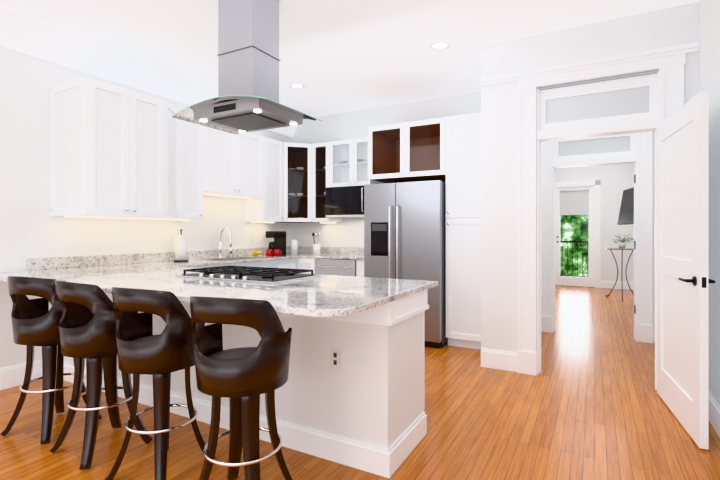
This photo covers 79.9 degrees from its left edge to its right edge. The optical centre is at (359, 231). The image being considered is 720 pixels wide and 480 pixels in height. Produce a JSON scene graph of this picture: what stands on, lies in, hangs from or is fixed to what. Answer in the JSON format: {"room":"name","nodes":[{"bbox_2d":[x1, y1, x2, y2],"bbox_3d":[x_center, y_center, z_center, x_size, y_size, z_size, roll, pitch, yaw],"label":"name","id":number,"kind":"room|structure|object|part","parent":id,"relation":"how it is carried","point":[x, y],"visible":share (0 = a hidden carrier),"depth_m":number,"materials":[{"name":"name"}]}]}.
{"room":"kitchen","nodes":[
{"label":"kitchen","id":0,"kind":"room"},
{"bbox_2d":[0,46,291,368],"bbox_3d":[-3.186,-0.240,2.908,0.120,2.980,8.890,0,0,29],"label":"wall","id":1,"kind":"structure","parent":0,"point":[30,227],"depth_m":3.66,"materials":[{"name":"white paint"}]},
{"bbox_2d":[0,359,41,389],"bbox_3d":[-3.928,1.165,1.405,0.018,0.170,5.300,0,0,29],"label":"baseboard","id":2,"kind":"structure","parent":1,"relation":"attached to","point":[12,376],"depth_m":3.48,"materials":[{"name":"white"}]},
{"bbox_2d":[49,77,164,217],"bbox_3d":[-2.260,-0.695,3.880,0.564,1.110,0.757,0,0,29],"label":"upper cabinet","id":3,"kind":"object","parent":1,"relation":"attached to","point":[107,149],"visible":0.96,"depth_m":3.66,"materials":[{"name":"white wood"}]},
{"bbox_2d":[64,216,189,220],"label":"under-cabinet light","id":4,"kind":"object","parent":3,"relation":"attached to","point":[173,219],"depth_m":4.10,"materials":[{"name":"white plastic"}]},
{"bbox_2d":[0,5,297,136],"bbox_3d":[-3.063,-1.600,2.841,0.160,0.260,8.650,0,0,29],"label":"crown molding","id":5,"kind":"structure","parent":1,"relation":"attached to","point":[20,32],"depth_m":3.96,"materials":[{"name":"white paint"}]},
{"bbox_2d":[27,246,290,270],"bbox_3d":[-1.899,0.270,5.110,0.023,0.100,3.548,0,0,29],"label":"backsplash","id":6,"kind":"structure","parent":1,"relation":"attached to","point":[64,262],"depth_m":4.28,"materials":[{"name":"white stone"}]},
{"bbox_2d":[152,101,202,219],"bbox_3d":[-1.939,-0.695,4.502,0.531,1.110,0.638,0,0,29],"label":"upper cabinet","id":7,"kind":"object","parent":1,"relation":"attached to","point":[183,169],"visible":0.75,"depth_m":4.51,"materials":[{"name":"white wood"}]},
{"bbox_2d":[203,126,262,197],"bbox_3d":[-1.629,-0.850,5.255,0.354,0.800,0.978,0,0,29],"label":"upper cabinet","id":8,"kind":"object","parent":1,"relation":"attached to","point":[232,164],"visible":0.75,"depth_m":5.15,"materials":[{"name":"white wood"}]},
{"bbox_2d":[203,193,250,198],"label":"under-cabinet light","id":9,"kind":"object","parent":8,"relation":"attached to","point":[203,193],"depth_m":5.31,"materials":[{"name":"white plastic"}]},
{"bbox_2d":[245,137,283,221],"bbox_3d":[-1.294,-0.695,5.869,0.354,1.110,0.416,0,0,29],"label":"upper cabinet","id":10,"kind":"object","parent":1,"relation":"attached to","point":[267,206],"visible":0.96,"depth_m":5.76,"materials":[{"name":"white wood"}]},
{"bbox_2d":[276,142,319,222],"bbox_3d":[-0.938,-0.695,6.259,0.604,1.110,0.607,0,0,29],"label":"upper cabinet","id":11,"kind":"object","parent":1,"relation":"attached to","point":[297,182],"visible":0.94,"depth_m":6.44,"materials":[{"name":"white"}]},
{"bbox_2d":[300,253,363,259],"bbox_3d":[-0.169,0.335,5.826,1.114,0.030,0.632,0,0,29],"label":"countertop","id":12,"kind":"structure","parent":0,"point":[302,255],"depth_m":5.69,"materials":[{"name":"white stone"}]},
{"bbox_2d":[0,0,698,116],"bbox_3d":[0.332,-1.760,4.206,5.050,0.060,14.540,0,0,29],"label":"ceiling","id":13,"kind":"structure","parent":0,"point":[338,56],"depth_m":3.77,"materials":[{"name":"white paint"}]},
{"bbox_2d":[172,0,322,134],"bbox_3d":[-0.796,-1.256,3.090,0.860,0.947,0.620,0,0,29],"label":"range hood","id":14,"kind":"object","parent":13,"relation":"hanging from","point":[246,100],"visible":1,"depth_m":2.98,"materials":[{"name":"silver metal"}]},
{"bbox_2d":[289,83,304,88],"bbox_3d":[-0.746,-1.726,5.080,0.189,0.008,0.189,0,0,20],"label":"recessed light","id":15,"kind":"object","parent":13,"relation":"in","point":[293,85],"depth_m":5.07,"materials":[{"name":"white"}]},
{"bbox_2d":[430,41,449,49],"bbox_3d":[0.740,-1.726,3.983,0.189,0.008,0.189,0,0,5],"label":"recessed light","id":16,"kind":"object","parent":13,"relation":"in","point":[439,45],"depth_m":3.98,"materials":[{"name":"white"}]},
{"bbox_2d":[0,285,719,479],"bbox_3d":[0.332,1.280,4.206,5.050,0.060,14.540,0,0,29],"label":"floor","id":17,"kind":"structure","parent":0,"point":[587,403],"depth_m":2.72,"materials":[{"name":"brown wood"}]},
{"bbox_2d":[0,276,101,444],"bbox_3d":[-1.954,0.753,2.743,0.457,0.982,0.457,0,0,29],"label":"stool","id":18,"kind":"object","parent":17,"relation":"on","point":[35,322],"visible":0.77,"depth_m":2.59,"materials":[{"name":"brown leather"}]},
{"bbox_2d":[50,280,152,469],"bbox_3d":[-1.494,0.753,2.482,0.432,0.982,0.442,0,0,29],"label":"stool","id":19,"kind":"object","parent":17,"relation":"on","point":[87,326],"visible":0.88,"depth_m":2.34,"materials":[{"name":"brown leather"}]},
{"bbox_2d":[104,287,215,479],"bbox_3d":[-1.022,0.753,2.216,0.437,0.982,0.447,0,0,29],"label":"stool","id":20,"kind":"object","parent":17,"relation":"on","point":[161,357],"visible":0.92,"depth_m":2.07,"materials":[{"name":"brown leather"}]},
{"bbox_2d":[197,264,224,267],"bbox_3d":[-1.905,0.800,4.495,0.596,0.900,0.660,0,0,29],"label":"base cabinet","id":21,"kind":"object","parent":17,"relation":"on","point":[224,264],"depth_m":4.51,"materials":[{"name":"white"}]},
{"bbox_2d":[225,262,252,269],"bbox_3d":[-1.669,0.800,4.928,0.596,0.900,0.574,0,0,29],"label":"base cabinet","id":22,"kind":"object","parent":17,"relation":"on","point":[250,264],"depth_m":4.91,"materials":[{"name":"white"}]},
{"bbox_2d":[189,296,291,479],"bbox_3d":[-0.525,0.753,1.939,0.466,0.982,0.466,0,0,29],"label":"stool","id":23,"kind":"object","parent":17,"relation":"on","point":[243,378],"visible":1,"depth_m":1.80,"materials":[{"name":"brown leather"}]},
{"bbox_2d":[64,289,428,477],"bbox_3d":[-1.092,0.800,3.246,3.226,0.899,0.706,0,0,29],"label":"base cabinet","id":24,"kind":"object","parent":17,"relation":"on","point":[350,392],"visible":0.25,"depth_m":2.38,"materials":[{"name":"white paint"}]},
{"bbox_2d":[0,253,299,281],"bbox_3d":[-1.714,0.335,4.816,0.630,0.030,3.888,0,0,29],"label":"countertop","id":25,"kind":"structure","parent":24,"relation":"on","point":[3,275],"depth_m":4.37,"materials":[{"name":"white stone"}]},
{"bbox_2d":[174,229,188,261],"bbox_3d":[-1.950,0.145,4.689,0.150,0.350,0.150,0,0,29],"label":"paper towel","id":26,"kind":"object","parent":25,"relation":"on","point":[180,247],"visible":1,"depth_m":4.64,"materials":[{"name":"white paper"}]},
{"bbox_2d":[214,227,231,257],"bbox_3d":[-1.657,0.130,5.198,0.223,0.380,0.122,0,0,29],"label":"faucet","id":27,"kind":"object","parent":25,"relation":"on","point":[219,249],"visible":0.98,"depth_m":5.22,"materials":[{"name":"silver metal"}]},
{"bbox_2d":[202,257,268,260],"bbox_3d":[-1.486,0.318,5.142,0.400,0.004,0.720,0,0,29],"label":"sink basin","id":28,"kind":"object","parent":25,"relation":"in","point":[231,259],"visible":0.96,"depth_m":5.13,"materials":[{"name":"silver metal"}]},
{"bbox_2d":[252,251,261,255],"bbox_3d":[-1.348,0.282,5.636,0.084,0.071,0.144,0,0,29],"label":"bananas","id":29,"kind":"object","parent":25,"relation":"on","point":[255,253],"visible":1,"depth_m":5.60,"materials":[{"name":"yellow food"}]},
{"bbox_2d":[266,249,280,255],"bbox_3d":[-1.134,0.275,5.673,0.189,0.090,0.150,0,0,29],"label":"mugs","id":30,"kind":"object","parent":25,"relation":"on","point":[270,251],"visible":1,"depth_m":5.66,"materials":[{"name":"red ceramic"}]},
{"bbox_2d":[266,231,285,255],"bbox_3d":[-1.163,0.155,5.945,0.222,0.330,0.180,0,0,19],"label":"coffee maker","id":31,"kind":"object","parent":25,"relation":"on","point":[279,237],"visible":0.73,"depth_m":5.87,"materials":[{"name":"black plastic"}]},
{"bbox_2d":[290,239,297,254],"bbox_3d":[-0.926,0.210,6.044,0.104,0.220,0.104,0,0,29],"label":"canister","id":32,"kind":"object","parent":25,"relation":"on","point":[294,246],"visible":1,"depth_m":6.00,"materials":[{"name":"white ceramic"}]},
{"bbox_2d":[312,233,319,254],"bbox_3d":[-0.612,0.165,6.089,0.118,0.310,0.122,0,0,29],"label":"utensil crock","id":33,"kind":"object","parent":25,"relation":"on","point":[316,249],"visible":1,"depth_m":6.05,"materials":[{"name":"white ceramic"}]},
{"bbox_2d":[20,265,437,316],"bbox_3d":[-0.929,0.335,2.880,2.603,0.030,1.244,0,0,29],"label":"countertop","id":34,"kind":"structure","parent":24,"relation":"on","point":[328,296],"depth_m":2.48,"materials":[{"name":"white stone"}]},
{"bbox_2d":[175,265,320,283],"bbox_3d":[-0.801,0.295,3.081,0.900,0.050,0.520,0,0,29],"label":"gas cooktop","id":35,"kind":"object","parent":34,"relation":"in","point":[266,275],"visible":1,"depth_m":2.95,"materials":[{"name":"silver metal"}]},
{"bbox_2d":[253,260,276,267],"bbox_3d":[-1.453,0.800,5.323,0.596,0.900,0.574,0,0,29],"label":"base cabinet","id":36,"kind":"object","parent":17,"relation":"on","point":[272,263],"depth_m":5.27,"materials":[{"name":"white wood"}]},
{"bbox_2d":[277,258,298,268],"bbox_3d":[-1.236,0.800,5.721,0.596,0.900,0.580,0,0,29],"label":"base cabinet","id":37,"kind":"object","parent":17,"relation":"on","point":[293,263],"depth_m":5.66,"materials":[{"name":"white wood"}]},
{"bbox_2d":[299,258,363,276],"bbox_3d":[-0.186,0.800,5.826,1.143,0.899,0.643,0,0,29],"label":"base cabinet","id":38,"kind":"object","parent":17,"relation":"on","point":[307,263],"visible":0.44,"depth_m":5.74,"materials":[{"name":"white"}]},
{"bbox_2d":[315,258,355,276],"bbox_3d":[-0.195,0.792,5.816,0.610,0.875,0.659,0,0,29],"label":"dishwasher","id":39,"kind":"object","parent":38,"relation":"in","point":[341,267],"visible":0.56,"depth_m":5.56,"materials":[{"name":"grey metal"}]},
{"bbox_2d":[364,180,447,347],"bbox_3d":[0.644,0.314,5.163,0.940,1.873,1.012,0,0,29],"label":"fridge","id":40,"kind":"object","parent":17,"relation":"on","point":[404,230],"depth_m":4.71,"materials":[{"name":"grey metal"}]},
{"bbox_3d":[0.296,0.314,5.488,0.018,1.873,0.776,0,0,29],"label":"fridge panel","id":41,"kind":"part","parent":40,"relation":"part of","materials":[{"name":"silver metal"}]},
{"bbox_2d":[446,112,480,348],"bbox_3d":[1.331,0.000,4.895,0.493,2.500,0.824,0,0,29],"label":"pantry cabinet","id":42,"kind":"object","parent":17,"relation":"on","point":[463,230],"visible":0.67,"depth_m":4.59,"materials":[{"name":"white wood"}]},
{"bbox_2d":[605,248,633,300],"bbox_3d":[4.860,0.774,7.971,0.540,0.949,0.570,0,0,29],"label":"side table","id":43,"kind":"object","parent":17,"relation":"on","point":[622,249],"visible":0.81,"depth_m":7.99,"materials":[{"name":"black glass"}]},
{"bbox_2d":[614,234,633,247],"bbox_3d":[4.904,0.170,7.945,0.437,0.260,0.494,0,0,29],"label":"potted plant","id":44,"kind":"object","parent":43,"relation":"on","point":[622,243],"visible":0.92,"depth_m":7.95,"materials":[{"name":"white ceramic"}]},
{"bbox_2d":[292,91,480,247],"bbox_3d":[0.374,-0.240,5.961,3.200,2.980,0.120,0,0,29],"label":"wall","id":45,"kind":"structure","parent":0,"point":[346,232],"depth_m":6.14,"materials":[{"name":"white paint"}]},
{"bbox_2d":[312,142,340,221],"bbox_3d":[-0.483,-0.695,6.154,0.290,1.110,0.354,0,0,29],"label":"upper cabinet","id":46,"kind":"object","parent":45,"relation":"attached to","point":[320,168],"visible":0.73,"depth_m":6.16,"materials":[{"name":"white wood"}]},
{"bbox_2d":[298,246,363,254],"bbox_3d":[-0.285,0.270,6.238,1.714,0.100,0.020,0,0,29],"label":"backsplash","id":47,"kind":"structure","parent":45,"relation":"attached to","point":[301,249],"depth_m":6.27,"materials":[{"name":"white stone"}]},
{"bbox_2d":[326,185,363,217],"bbox_3d":[-0.047,-0.405,5.856,0.758,0.410,0.459,0,0,29],"label":"microwave","id":48,"kind":"object","parent":45,"relation":"attached to","point":[345,202],"visible":0.56,"depth_m":5.72,"materials":[{"name":"silver metal"}]},
{"bbox_2d":[329,137,368,186],"bbox_3d":[-0.022,-0.932,5.902,0.758,0.636,0.354,0,0,29],"label":"upper cabinet","id":49,"kind":"object","parent":45,"relation":"attached to","point":[348,162],"visible":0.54,"depth_m":5.97,"materials":[{"name":"white wood"}]},
{"bbox_2d":[368,117,445,182],"bbox_3d":[0.694,-0.938,5.243,0.950,0.625,0.824,0,0,29],"label":"cabinet","id":50,"kind":"object","parent":45,"relation":"attached to","point":[414,151],"visible":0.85,"depth_m":5.22,"materials":[{"name":"white wood"}]},
{"bbox_2d":[481,2,697,352],"bbox_3d":[1.861,-0.240,3.667,1.610,2.980,0.120,0,0,29],"label":"wall","id":51,"kind":"structure","parent":0,"point":[664,28],"depth_m":3.87,"materials":[{"name":"white paint"}]},
{"bbox_2d":[481,348,516,371],"bbox_3d":[1.266,1.165,3.913,0.330,0.170,0.018,0,0,29],"label":"baseboard","id":52,"kind":"structure","parent":51,"relation":"attached to","point":[494,359],"depth_m":3.90,"materials":[{"name":"white wood"}]},
{"bbox_2d":[480,42,699,389],"bbox_3d":[1.848,-0.080,3.644,1.610,2.660,0.172,0,0,29],"label":"door frame","id":53,"kind":"structure","parent":51,"relation":"attached to","point":[650,102],"depth_m":3.67,"materials":[{"name":"white wood"}]},
{"bbox_2d":[657,91,714,449],"bbox_3d":[2.139,0.218,2.887,0.158,2.040,0.942,0,0,22],"label":"door","id":54,"kind":"structure","parent":51,"relation":"in","point":[683,280],"depth_m":2.72,"materials":[{"name":"white wood"}]},
{"bbox_2d":[555,163,633,281],"bbox_3d":[5.202,-0.240,9.761,1.710,2.980,0.120,0,0,29],"label":"wall","id":55,"kind":"structure","parent":0,"point":[616,180],"depth_m":9.50,"materials":[{"name":"white paint"}]},
{"bbox_2d":[560,241,587,286],"bbox_3d":[5.263,0.780,10.468,3.200,1.100,1.180,0,0,29],"label":"rail","id":56,"kind":"object","parent":55,"relation":"attached to","point":[572,242],"depth_m":10.95,"materials":[{"name":"grey metal"}]},
{"bbox_2d":[560,189,588,214],"bbox_3d":[4.915,-0.680,9.872,0.600,0.580,0.040,0,0,29],"label":"roller blind","id":57,"kind":"object","parent":55,"relation":"attached to","point":[572,202],"visible":0.92,"depth_m":9.88,"materials":[{"name":"white fabric"}]},
{"bbox_2d":[555,180,600,287],"bbox_3d":[4.929,0.045,9.899,1.060,2.410,0.140,0,0,29],"label":"door","id":58,"kind":"structure","parent":55,"relation":"attached to","point":[593,279],"depth_m":9.73,"materials":[{"name":"white wood"}]},
{"bbox_2d":[601,280,631,289],"bbox_3d":[5.629,1.165,9.449,0.580,0.170,0.018,0,0,29],"label":"baseboard","id":59,"kind":"structure","parent":55,"relation":"attached to","point":[604,284],"depth_m":9.44,"materials":[{"name":"white wood"}]},
{"bbox_2d":[653,131,654,342],"bbox_3d":[2.768,-0.240,5.222,1.510,2.980,0.120,0,0,29],"label":"wall","id":60,"kind":"structure","parent":0,"point":[653,236],"depth_m":4.85,"materials":[{"name":"white paint"}]},
{"bbox_2d":[541,131,652,342],"bbox_3d":[2.804,-0.050,5.173,1.220,2.600,0.172,0,0,29],"label":"door frame","id":61,"kind":"structure","parent":60,"relation":"attached to","point":[636,149],"depth_m":5.05,"materials":[{"name":"white wood"}]},
{"bbox_2d":[698,0,719,405],"bbox_3d":[1.290,-0.240,0.817,0.120,2.980,9.270,0,0,29],"label":"wall","id":62,"kind":"structure","parent":0,"point":[709,46],"depth_m":2.81,"materials":[{"name":"white paint"}]},
{"bbox_2d":[709,392,719,437],"bbox_3d":[0.769,1.165,0.007,0.018,0.170,7.350,0,0,29],"label":"baseboard","id":63,"kind":"structure","parent":62,"relation":"attached to","point":[714,409],"depth_m":2.71,"materials":[{"name":"white"}]},
{"bbox_3d":[4.799,-0.240,7.115,0.120,2.980,5.150,0,0,29],"label":"wall","id":64,"kind":"structure","parent":0,"visible":0},
{"bbox_2d":[617,187,633,224],"bbox_3d":[4.307,-0.410,6.763,0.409,0.579,1.005,0,0,29],"label":"tv","id":65,"kind":"object","parent":64,"relation":"attached to","point":[626,214],"visible":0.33,"depth_m":6.90,"materials":[{"name":"black"}]},
{"label":"outside","id":66,"kind":"structure","parent":0,"visible":0},
{"bbox_2d":[560,215,587,276],"bbox_3d":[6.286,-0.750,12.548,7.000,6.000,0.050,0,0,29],"label":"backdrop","id":67,"kind":"structure","parent":66,"point":[572,221],"depth_m":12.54,"materials":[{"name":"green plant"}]}
]}

